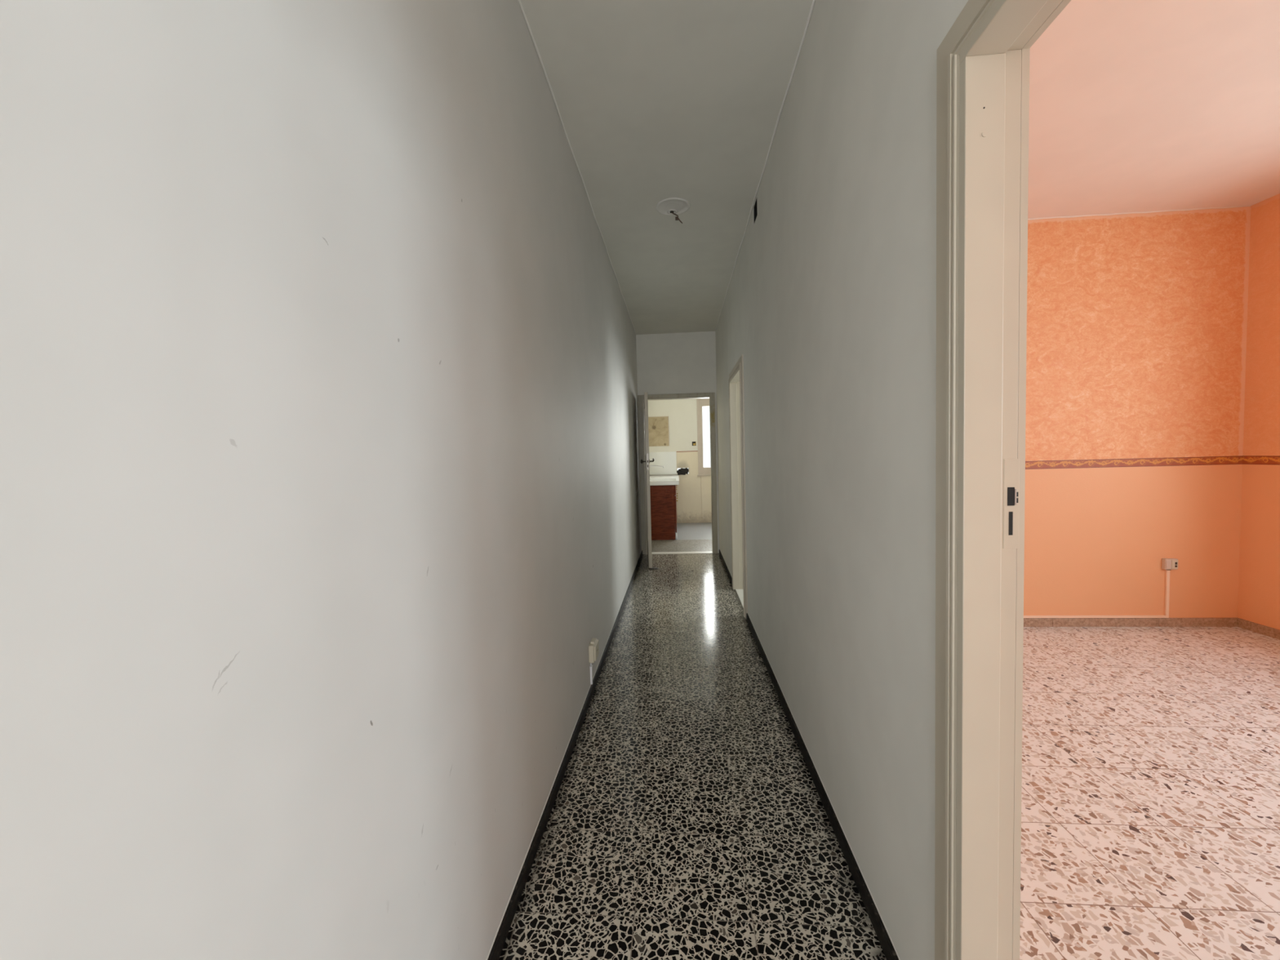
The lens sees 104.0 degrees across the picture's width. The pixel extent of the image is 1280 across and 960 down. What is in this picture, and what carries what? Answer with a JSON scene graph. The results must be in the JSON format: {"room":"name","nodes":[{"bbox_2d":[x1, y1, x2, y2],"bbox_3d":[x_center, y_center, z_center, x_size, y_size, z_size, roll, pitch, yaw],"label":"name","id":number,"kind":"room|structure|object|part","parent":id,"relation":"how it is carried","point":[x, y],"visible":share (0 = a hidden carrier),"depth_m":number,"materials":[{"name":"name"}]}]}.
{"room":"apartment hallway","nodes":[
{"label":"apartment hallway","id":0,"kind":"room"},
{"bbox_2d":[0,0,641,959],"bbox_3d":[-0.416,-0.237,2.334,0.120,2.985,9.210,-1,3,4],"label":"wall","id":1,"kind":"structure","parent":0,"point":[320,504],"depth_m":0.68,"materials":[{"name":"white paint"}]},
{"bbox_2d":[485,550,642,959],"bbox_3d":[-0.311,1.222,2.401,0.012,0.060,9.010,-1,3,4],"label":"baseboard","id":2,"kind":"structure","parent":1,"relation":"attached to","point":[499,941],"depth_m":1.83,"materials":[{"name":"black stone"}]},
{"bbox_2d":[518,0,636,335],"bbox_3d":[-0.390,-1.727,2.256,0.014,0.009,9.010,-1,3,4],"label":"trim","id":3,"kind":"structure","parent":1,"relation":"attached to","point":[519,1],"depth_m":2.42,"materials":[{"name":"white paint"}]},
{"bbox_2d":[589,662,592,684],"bbox_3d":[-0.277,1.099,2.855,0.014,0.135,0.022,-1,3,4],"label":"cable conduit","id":4,"kind":"object","parent":1,"relation":"attached to","point":[591,665],"visible":0.94,"depth_m":2.85,"materials":[{"name":"white plastic"}]},
{"bbox_2d":[588,637,599,662],"bbox_3d":[-0.265,0.976,2.880,0.041,0.112,0.125,-1,3,4],"label":"wall socket","id":5,"kind":"object","parent":1,"relation":"attached to","point":[593,648],"visible":1,"depth_m":2.83,"materials":[{"name":"beige plastic"}]},
{"bbox_3d":[-0.252,0.981,2.879,0.014,0.086,0.109,-1,3,4],"label":"plate","id":6,"kind":"part","parent":5,"relation":"part of","materials":[{"name":"beige plastic"}]},
{"bbox_2d":[648,399,702,523],"bbox_3d":[1.683,-0.666,9.888,3.340,2.985,0.280,-1,3,4],"label":"wall","id":7,"kind":"structure","parent":0,"point":[682,414],"depth_m":9.82,"materials":[{"name":"paint"}]},
{"bbox_2d":[648,416,669,446],"bbox_3d":[0.354,-0.957,9.825,0.434,0.584,0.016,-1,3,4],"label":"board","id":8,"kind":"object","parent":7,"relation":"attached to","point":[658,426],"visible":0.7,"depth_m":9.82,"materials":[{"name":"beige paint"}]},
{"bbox_2d":[648,451,676,475],"bbox_3d":[0.426,-0.329,9.855,0.585,0.442,0.010,-1,3,4],"label":"backsplash","id":9,"kind":"structure","parent":7,"relation":"attached to","point":[667,460],"depth_m":9.85,"materials":[{"name":"white tile"}]},
{"bbox_2d":[676,467,688,475],"bbox_3d":[0.837,-0.165,9.832,0.260,0.139,0.013,-1,3,4],"label":"flue hole","id":10,"kind":"object","parent":7,"relation":"attached to","point":[681,471],"visible":1,"depth_m":9.83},
{"bbox_2d":[635,331,719,553],"bbox_3d":[1.444,-0.505,6.753,3.340,2.985,0.100,-1,3,4],"label":"wall","id":11,"kind":"structure","parent":0,"point":[684,362],"depth_m":6.72,"materials":[{"name":"white paint"}]},
{"bbox_2d":[637,391,717,568],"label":"door","id":12,"kind":"structure","parent":11,"relation":"in","point":[642,400],"depth_m":6.74,"materials":[{"name":"white paint"}]},
{"bbox_3d":[0.035,-0.064,6.819,0.079,2.174,0.027,-1,3,4],"label":"casing","id":13,"kind":"part","parent":12,"relation":"part of","materials":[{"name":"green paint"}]},
{"bbox_3d":[0.491,-1.130,6.730,0.892,0.062,0.026,-1,3,4],"label":"head casing","id":14,"kind":"part","parent":12,"relation":"part of","materials":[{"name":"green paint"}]},
{"bbox_3d":[0.997,-0.086,6.745,0.066,2.174,0.027,-1,3,4],"label":"casing","id":15,"kind":"part","parent":12,"relation":"part of","materials":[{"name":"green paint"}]},
{"bbox_2d":[696,398,711,522],"bbox_3d":[1.724,-0.398,9.849,1.204,2.450,0.242,-1,3,4],"label":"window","id":16,"kind":"structure","parent":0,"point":[704,472],"depth_m":9.80,"materials":[{"name":"beige paint"}]},
{"bbox_3d":[1.706,-0.869,9.762,1.164,1.500,0.065,-1,3,4],"label":"frame","id":17,"kind":"part","parent":16,"relation":"part of","materials":[{"name":"beige paint"}]},
{"bbox_3d":[1.724,-0.105,9.768,1.204,0.025,0.050,-1,3,4],"label":"sill","id":18,"kind":"part","parent":16,"relation":"part of","materials":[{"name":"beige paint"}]},
{"bbox_3d":[1.441,-0.865,9.780,0.532,1.405,0.040,-1,3,4],"label":"sash","id":19,"kind":"part","parent":16,"relation":"part of","materials":[{"name":"beige paint"}]},
{"bbox_3d":[1.764,0.368,9.788,1.110,0.925,0.012,-1,3,4],"label":"parapet panel","id":20,"kind":"part","parent":16,"relation":"part of","materials":[{"name":"paint"}]},
{"bbox_2d":[715,0,968,959],"bbox_3d":[0.745,-0.264,2.244,0.084,2.985,9.210,-1,3,4],"label":"wall","id":21,"kind":"structure","parent":0,"point":[829,307],"depth_m":1.52,"materials":[{"name":"white paint"}]},
{"bbox_2d":[719,549,732,584],"bbox_3d":[1.012,1.010,5.933,0.012,0.063,1.694,-1,3,4],"label":"baseboard","id":22,"kind":"structure","parent":21,"relation":"attached to","point":[720,553],"depth_m":5.77,"materials":[{"name":"black stone"}]},
{"bbox_2d":[728,354,747,618],"bbox_3d":[0.925,0.036,4.521,0.121,2.152,1.057,-1,3,4],"label":"door","id":23,"kind":"structure","parent":21,"relation":"in","point":[736,397],"depth_m":4.90,"materials":[{"name":"beige paint"}]},
{"bbox_3d":[0.912,0.020,4.990,0.022,2.138,0.094,-1,3,4],"label":"casing","id":24,"kind":"part","parent":23,"relation":"part of","materials":[{"name":"beige paint"}]},
{"bbox_3d":[0.848,-0.983,4.474,0.022,0.081,1.029,-1,3,4],"label":"head casing","id":25,"kind":"part","parent":23,"relation":"part of","materials":[{"name":"beige paint"}]},
{"bbox_3d":[0.841,0.068,4.059,0.022,2.138,0.094,-1,3,4],"label":"casing","id":26,"kind":"part","parent":23,"relation":"part of","materials":[{"name":"beige paint"}]},
{"bbox_2d":[753,199,757,222],"bbox_3d":[0.787,-1.738,3.227,0.082,0.115,0.145,-1,3,4],"label":"junction box","id":27,"kind":"object","parent":21,"relation":"attached to","point":[755,210],"visible":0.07,"depth_m":3.30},
{"bbox_2d":[714,0,815,331],"bbox_3d":[0.657,-1.752,2.175,0.014,0.009,9.010,-1,3,4],"label":"trim","id":28,"kind":"structure","parent":21,"relation":"attached to","point":[813,1],"depth_m":2.45,"materials":[{"name":"white paint"}]},
{"bbox_2d":[746,613,900,959],"bbox_3d":[0.756,1.183,2.574,0.012,0.063,2.989,-1,3,4],"label":"baseboard","id":29,"kind":"structure","parent":21,"relation":"attached to","point":[889,949],"depth_m":1.74,"materials":[{"name":"black stone"}]},
{"bbox_2d":[934,0,1071,959],"bbox_3d":[0.620,0.242,0.507,0.121,2.152,1.076,-1,3,4],"label":"door frame","id":30,"kind":"structure","parent":21,"relation":"in","point":[983,60],"depth_m":0.92,"materials":[{"name":"beige paint"}]},
{"bbox_3d":[0.607,0.226,0.986,0.022,2.138,0.094,-1,3,4],"label":"casing","id":31,"kind":"part","parent":30,"relation":"part of","materials":[{"name":"beige paint"}]},
{"bbox_3d":[0.543,-0.776,0.461,0.022,0.081,1.048,-1,3,4],"label":"head casing","id":32,"kind":"part","parent":30,"relation":"part of","materials":[{"name":"beige paint"}]},
{"bbox_3d":[0.681,0.044,0.917,0.026,0.165,0.002,-1,3,4],"label":"strike plate","id":33,"kind":"part","parent":30,"relation":"part of","materials":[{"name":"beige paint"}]},
{"bbox_3d":[0.709,0.217,0.982,0.016,2.152,0.114,-1,3,4],"label":"casing","id":34,"kind":"part","parent":30,"relation":"part of","materials":[{"name":"beige paint"}]},
{"bbox_3d":[0.645,-0.784,0.452,0.016,0.098,1.076,-1,3,4],"label":"head casing","id":35,"kind":"part","parent":30,"relation":"part of","materials":[{"name":"beige paint"}]},
{"bbox_2d":[498,522,1279,959],"bbox_3d":[2.036,1.157,3.855,4.890,0.080,12.468,-1,3,4],"label":"floor","id":36,"kind":"structure","parent":0,"point":[688,820],"depth_m":1.90,"materials":[{"name":"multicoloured stone"}]},
{"bbox_2d":[649,484,677,540],"bbox_3d":[0.385,0.475,8.921,0.586,0.872,1.936,-1,3,4],"label":"base cabinet","id":37,"kind":"object","parent":36,"relation":"on","point":[664,498],"visible":0.77,"depth_m":7.96,"materials":[{"name":"red wood"}]},
{"bbox_3d":[0.257,0.172,7.946,0.318,0.090,0.005,-1,3,4],"label":"panel moulding","id":38,"kind":"part","parent":37,"relation":"part of","materials":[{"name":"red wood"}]},
{"bbox_2d":[649,474,679,485],"bbox_3d":[0.381,-0.010,8.894,0.620,0.092,1.947,-1,3,4],"label":"sink","id":39,"kind":"object","parent":37,"relation":"in","point":[664,479],"visible":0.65,"depth_m":8.76,"materials":[{"name":"white ceramic"}]},
{"bbox_3d":[0.472,0.257,7.934,0.110,0.200,0.006,-1,3,4],"label":"panel moulding","id":40,"kind":"part","parent":37,"relation":"part of","materials":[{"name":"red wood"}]},
{"bbox_3d":[0.585,0.534,8.184,0.020,0.585,0.477,-1,3,4],"label":"cabinet door","id":41,"kind":"part","parent":37,"relation":"part of","materials":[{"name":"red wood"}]},
{"bbox_2d":[651,551,712,554],"bbox_3d":[0.553,1.014,6.899,0.892,0.025,0.120,-1,3,4],"label":"threshold","id":42,"kind":"object","parent":36,"relation":"on","point":[708,552],"visible":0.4,"depth_m":6.88,"materials":[{"name":"white stone"}]},
{"bbox_2d":[520,0,1279,334],"bbox_3d":[1.873,-1.830,2.053,4.799,0.100,9.160,-1,3,4],"label":"ceiling","id":43,"kind":"structure","parent":0,"point":[657,100],"depth_m":2.44,"materials":[{"name":"white paint"}]},
{"bbox_2d":[656,197,690,215],"bbox_3d":[0.217,-1.791,3.276,0.224,0.009,0.224,-1,3,4],"label":"ceiling rose","id":44,"kind":"object","parent":43,"relation":"attached to","point":[677,206],"visible":1,"depth_m":3.27,"materials":[{"name":"paint"}]},
{"bbox_2d":[666,208,678,213],"bbox_3d":[0.216,-1.795,3.342,0.072,0.005,0.072,0,3,36],"label":"outlet","id":45,"kind":"object","parent":44,"relation":"attached to","point":[668,211],"depth_m":3.34,"materials":[{"name":"paint"}]},
{"bbox_2d":[671,212,682,223],"bbox_3d":[0.247,-1.754,3.340,0.075,0.083,0.016,-1,3,4],"label":"wire","id":46,"kind":"object","parent":44,"relation":"hanging from","point":[677,218],"visible":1,"depth_m":3.34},
{"bbox_2d":[1023,206,1250,617],"bbox_3d":[2.672,-0.390,3.743,3.532,2.985,0.100,-1,3,4],"label":"wall","id":47,"kind":"structure","parent":0,"point":[1137,322],"depth_m":3.62,"materials":[{"name":"orange paint"}]},
{"bbox_2d":[1023,569,1169,617],"bbox_3d":[2.420,0.866,3.770,2.908,0.356,0.013,-1,3,4],"label":"cable conduit","id":48,"kind":"object","parent":47,"relation":"attached to","point":[1167,572],"visible":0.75,"depth_m":3.68,"materials":[{"name":"white plastic"}]},
{"bbox_2d":[1027,204,1251,220],"bbox_3d":[2.568,-1.874,3.618,3.392,0.016,0.012,-1,3,4],"label":"trim","id":49,"kind":"structure","parent":47,"relation":"attached to","point":[1249,205],"depth_m":3.54,"materials":[{"name":"white paint"}]},
{"bbox_2d":[1025,455,1279,469],"bbox_3d":[2.577,-0.077,3.189,3.412,0.060,1.050,-1,3,4],"label":"trim","id":50,"kind":"structure","parent":47,"relation":"attached to","point":[1241,460],"depth_m":3.62,"materials":[{"name":"brown paper"}]},
{"bbox_2d":[1161,558,1177,570],"bbox_3d":[3.857,0.614,3.635,0.085,0.085,0.038,-1,3,4],"label":"wall socket","id":51,"kind":"object","parent":47,"relation":"attached to","point":[1169,564],"visible":1,"depth_m":3.62,"materials":[{"name":"grey plastic"}]},
{"bbox_2d":[1237,193,1279,630],"bbox_3d":[4.153,-0.281,0.724,0.120,2.985,5.700,-1,3,4],"label":"wall","id":52,"kind":"structure","parent":0,"point":[1259,581],"depth_m":3.45,"materials":[{"name":"orange paint"}]},
{"bbox_2d":[1023,617,1279,639],"bbox_3d":[2.451,1.216,0.981,3.381,0.064,5.599,-1,3,4],"label":"baseboard","id":53,"kind":"structure","parent":52,"relation":"attached to","point":[1028,622],"depth_m":3.67,"materials":[{"name":"brown stone"}]},
{"bbox_3d":[2.711,1.071,3.759,0.733,0.064,0.012,-1,3,4],"label":"skirting","id":54,"kind":"part","parent":53,"relation":"part of","materials":[{"name":"brown stone"}]},
{"bbox_3d":[3.444,1.054,3.702,0.733,0.064,0.012,-1,3,4],"label":"skirting","id":55,"kind":"part","parent":53,"relation":"part of","materials":[{"name":"brown stone"}]},
{"bbox_3d":[4.079,1.040,3.653,0.538,0.064,0.012,-1,3,4],"label":"skirting","id":56,"kind":"part","parent":53,"relation":"part of","materials":[{"name":"brown stone"}]},
{"bbox_3d":[4.308,1.057,3.185,0.012,0.064,0.886,-1,3,4],"label":"skirting","id":57,"kind":"part","parent":53,"relation":"part of","materials":[{"name":"brown stone"}]},
{"bbox_3d":[2.125,1.082,5.332,2.236,0.080,2.830,-1,3,4],"label":"floor","id":58,"kind":"structure","parent":0,"visible":0},
{"bbox_2d":[735,589,743,608],"bbox_3d":[0.970,1.118,4.573,0.099,0.025,0.800,-1,3,4],"label":"threshold","id":59,"kind":"object","parent":58,"relation":"on","point":[740,592],"visible":0.18,"depth_m":4.77,"materials":[{"name":"white stone"}]}
]}

